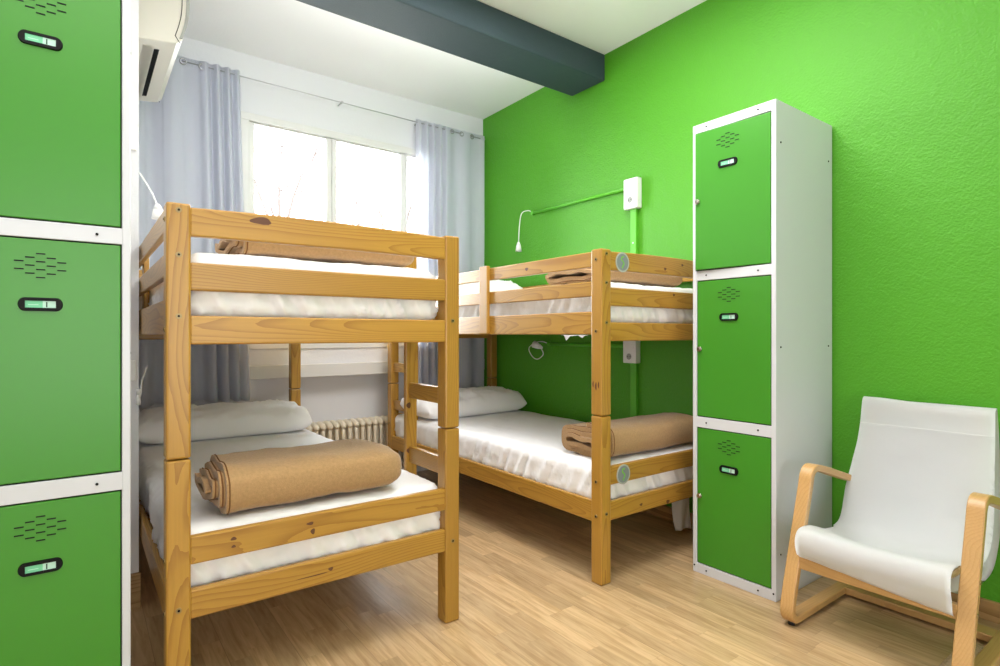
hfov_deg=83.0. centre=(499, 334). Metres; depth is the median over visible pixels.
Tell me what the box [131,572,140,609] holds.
baseboard
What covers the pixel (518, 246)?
reading lamp
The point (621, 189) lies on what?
conduit
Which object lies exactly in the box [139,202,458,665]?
bunk bed
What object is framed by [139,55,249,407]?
curtain
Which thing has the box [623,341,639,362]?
wall socket
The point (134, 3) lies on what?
wall
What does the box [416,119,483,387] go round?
curtain
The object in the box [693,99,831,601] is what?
locker
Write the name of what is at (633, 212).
conduit
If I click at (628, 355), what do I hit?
socket
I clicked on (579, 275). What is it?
blanket
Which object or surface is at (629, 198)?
socket
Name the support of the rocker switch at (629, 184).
attached to the wall socket at (632, 186)
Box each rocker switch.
[624,341,633,348]
[625,180,634,192]
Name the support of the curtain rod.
attached to the wall at (326, 398)
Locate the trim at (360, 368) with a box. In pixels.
[249,359,484,379]
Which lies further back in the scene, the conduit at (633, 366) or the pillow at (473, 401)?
the pillow at (473, 401)
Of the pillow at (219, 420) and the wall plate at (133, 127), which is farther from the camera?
the pillow at (219, 420)
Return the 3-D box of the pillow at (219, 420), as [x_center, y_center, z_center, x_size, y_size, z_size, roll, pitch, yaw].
[-1.495,0.461,3.075,0.850,0.166,0.380,0,0,-35]
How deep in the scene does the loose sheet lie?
2.85 m
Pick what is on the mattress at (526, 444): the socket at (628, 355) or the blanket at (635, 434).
the blanket at (635, 434)
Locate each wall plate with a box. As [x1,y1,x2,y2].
[131,124,136,150]
[131,360,135,380]
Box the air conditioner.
[139,0,189,101]
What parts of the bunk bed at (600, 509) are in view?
post, post, ladder post, rail, rail, post, post, rail, rail, rail, post, post, rail, rail, rail, rail, rail, rail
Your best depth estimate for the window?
3.92 m
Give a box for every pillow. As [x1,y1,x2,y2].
[139,399,311,443]
[400,386,526,418]
[435,276,522,294]
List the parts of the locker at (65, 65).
locker door, locker door, locker door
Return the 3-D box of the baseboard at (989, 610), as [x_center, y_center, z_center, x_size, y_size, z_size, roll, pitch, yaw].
[1.568,1.012,2.381,0.014,0.075,5.750,0,0,-37]
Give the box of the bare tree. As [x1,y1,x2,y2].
[254,131,411,228]
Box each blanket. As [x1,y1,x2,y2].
[195,439,401,514]
[215,240,413,266]
[545,268,681,287]
[561,412,692,456]
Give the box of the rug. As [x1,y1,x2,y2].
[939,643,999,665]
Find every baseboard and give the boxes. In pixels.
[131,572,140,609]
[642,505,999,623]
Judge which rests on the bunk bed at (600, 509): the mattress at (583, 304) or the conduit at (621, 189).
the mattress at (583, 304)
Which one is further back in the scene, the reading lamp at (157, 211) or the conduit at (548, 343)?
the conduit at (548, 343)
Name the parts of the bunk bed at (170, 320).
rail, rail, rail, rail, rail, post, post, post, post, rail, rail, rail, rail, rail, ladder post, post, post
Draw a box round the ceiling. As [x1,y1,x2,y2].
[184,0,705,118]
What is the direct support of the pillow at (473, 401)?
on the mattress at (526, 444)
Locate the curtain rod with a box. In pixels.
[182,60,484,139]
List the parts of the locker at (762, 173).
locker door, locker door, locker door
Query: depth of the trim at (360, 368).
3.87 m
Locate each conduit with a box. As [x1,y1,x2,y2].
[530,188,623,214]
[547,342,622,347]
[630,208,637,253]
[630,363,637,416]
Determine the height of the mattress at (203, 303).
0.202 m
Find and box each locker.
[0,0,130,665]
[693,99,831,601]
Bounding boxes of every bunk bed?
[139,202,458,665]
[388,248,692,585]
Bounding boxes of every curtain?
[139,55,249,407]
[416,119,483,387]
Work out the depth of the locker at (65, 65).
1.42 m
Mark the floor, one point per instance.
(528, 595)
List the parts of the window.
sash, sash, sash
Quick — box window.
[241,111,415,348]
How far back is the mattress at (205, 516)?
1.90 m
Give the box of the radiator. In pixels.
[304,415,403,469]
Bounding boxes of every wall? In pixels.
[131,0,138,573]
[139,37,482,471]
[483,0,999,602]
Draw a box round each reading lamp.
[136,367,147,404]
[139,172,162,219]
[516,210,530,251]
[528,341,546,359]
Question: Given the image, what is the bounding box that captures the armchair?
[780,396,999,665]
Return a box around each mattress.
[139,253,437,319]
[139,429,439,587]
[394,410,692,499]
[437,282,692,339]
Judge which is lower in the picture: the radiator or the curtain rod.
the radiator
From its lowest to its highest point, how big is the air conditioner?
0.342 m
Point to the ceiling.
(293, 33)
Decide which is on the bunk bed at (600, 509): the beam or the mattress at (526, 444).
the mattress at (526, 444)
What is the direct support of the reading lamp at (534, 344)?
attached to the wall at (908, 91)
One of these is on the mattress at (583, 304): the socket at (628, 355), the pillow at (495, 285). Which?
the pillow at (495, 285)
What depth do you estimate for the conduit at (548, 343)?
3.77 m
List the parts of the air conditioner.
panel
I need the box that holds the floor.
[131,470,999,665]
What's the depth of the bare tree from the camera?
9.25 m
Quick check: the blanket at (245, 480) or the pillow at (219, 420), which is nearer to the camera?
the blanket at (245, 480)
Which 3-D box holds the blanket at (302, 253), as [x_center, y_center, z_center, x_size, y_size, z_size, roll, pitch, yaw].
[-0.647,-0.294,2.039,0.664,0.106,0.300,0,0,-37]
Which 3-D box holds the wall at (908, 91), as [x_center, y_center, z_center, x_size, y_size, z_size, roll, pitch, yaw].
[1.562,-0.367,2.501,0.120,2.835,6.150,0,0,-37]
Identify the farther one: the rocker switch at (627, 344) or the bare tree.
the bare tree
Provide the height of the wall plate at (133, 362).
0.080 m
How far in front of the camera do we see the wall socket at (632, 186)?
3.36 m
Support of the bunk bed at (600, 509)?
on the floor
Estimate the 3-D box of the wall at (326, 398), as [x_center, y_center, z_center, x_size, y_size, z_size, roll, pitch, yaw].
[-1.274,-0.367,4.006,2.636,2.835,0.250,0,0,-37]
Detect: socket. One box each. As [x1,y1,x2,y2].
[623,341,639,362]
[624,177,641,210]
[626,353,631,359]
[627,196,632,203]
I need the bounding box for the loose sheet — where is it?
[672,498,690,530]
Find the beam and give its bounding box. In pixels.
[296,0,604,95]
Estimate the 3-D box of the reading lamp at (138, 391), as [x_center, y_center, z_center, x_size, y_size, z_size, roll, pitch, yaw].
[-1.394,0.199,2.197,0.018,0.142,0.069,0,0,-9]
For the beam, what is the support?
attached to the ceiling
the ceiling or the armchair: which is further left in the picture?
the ceiling

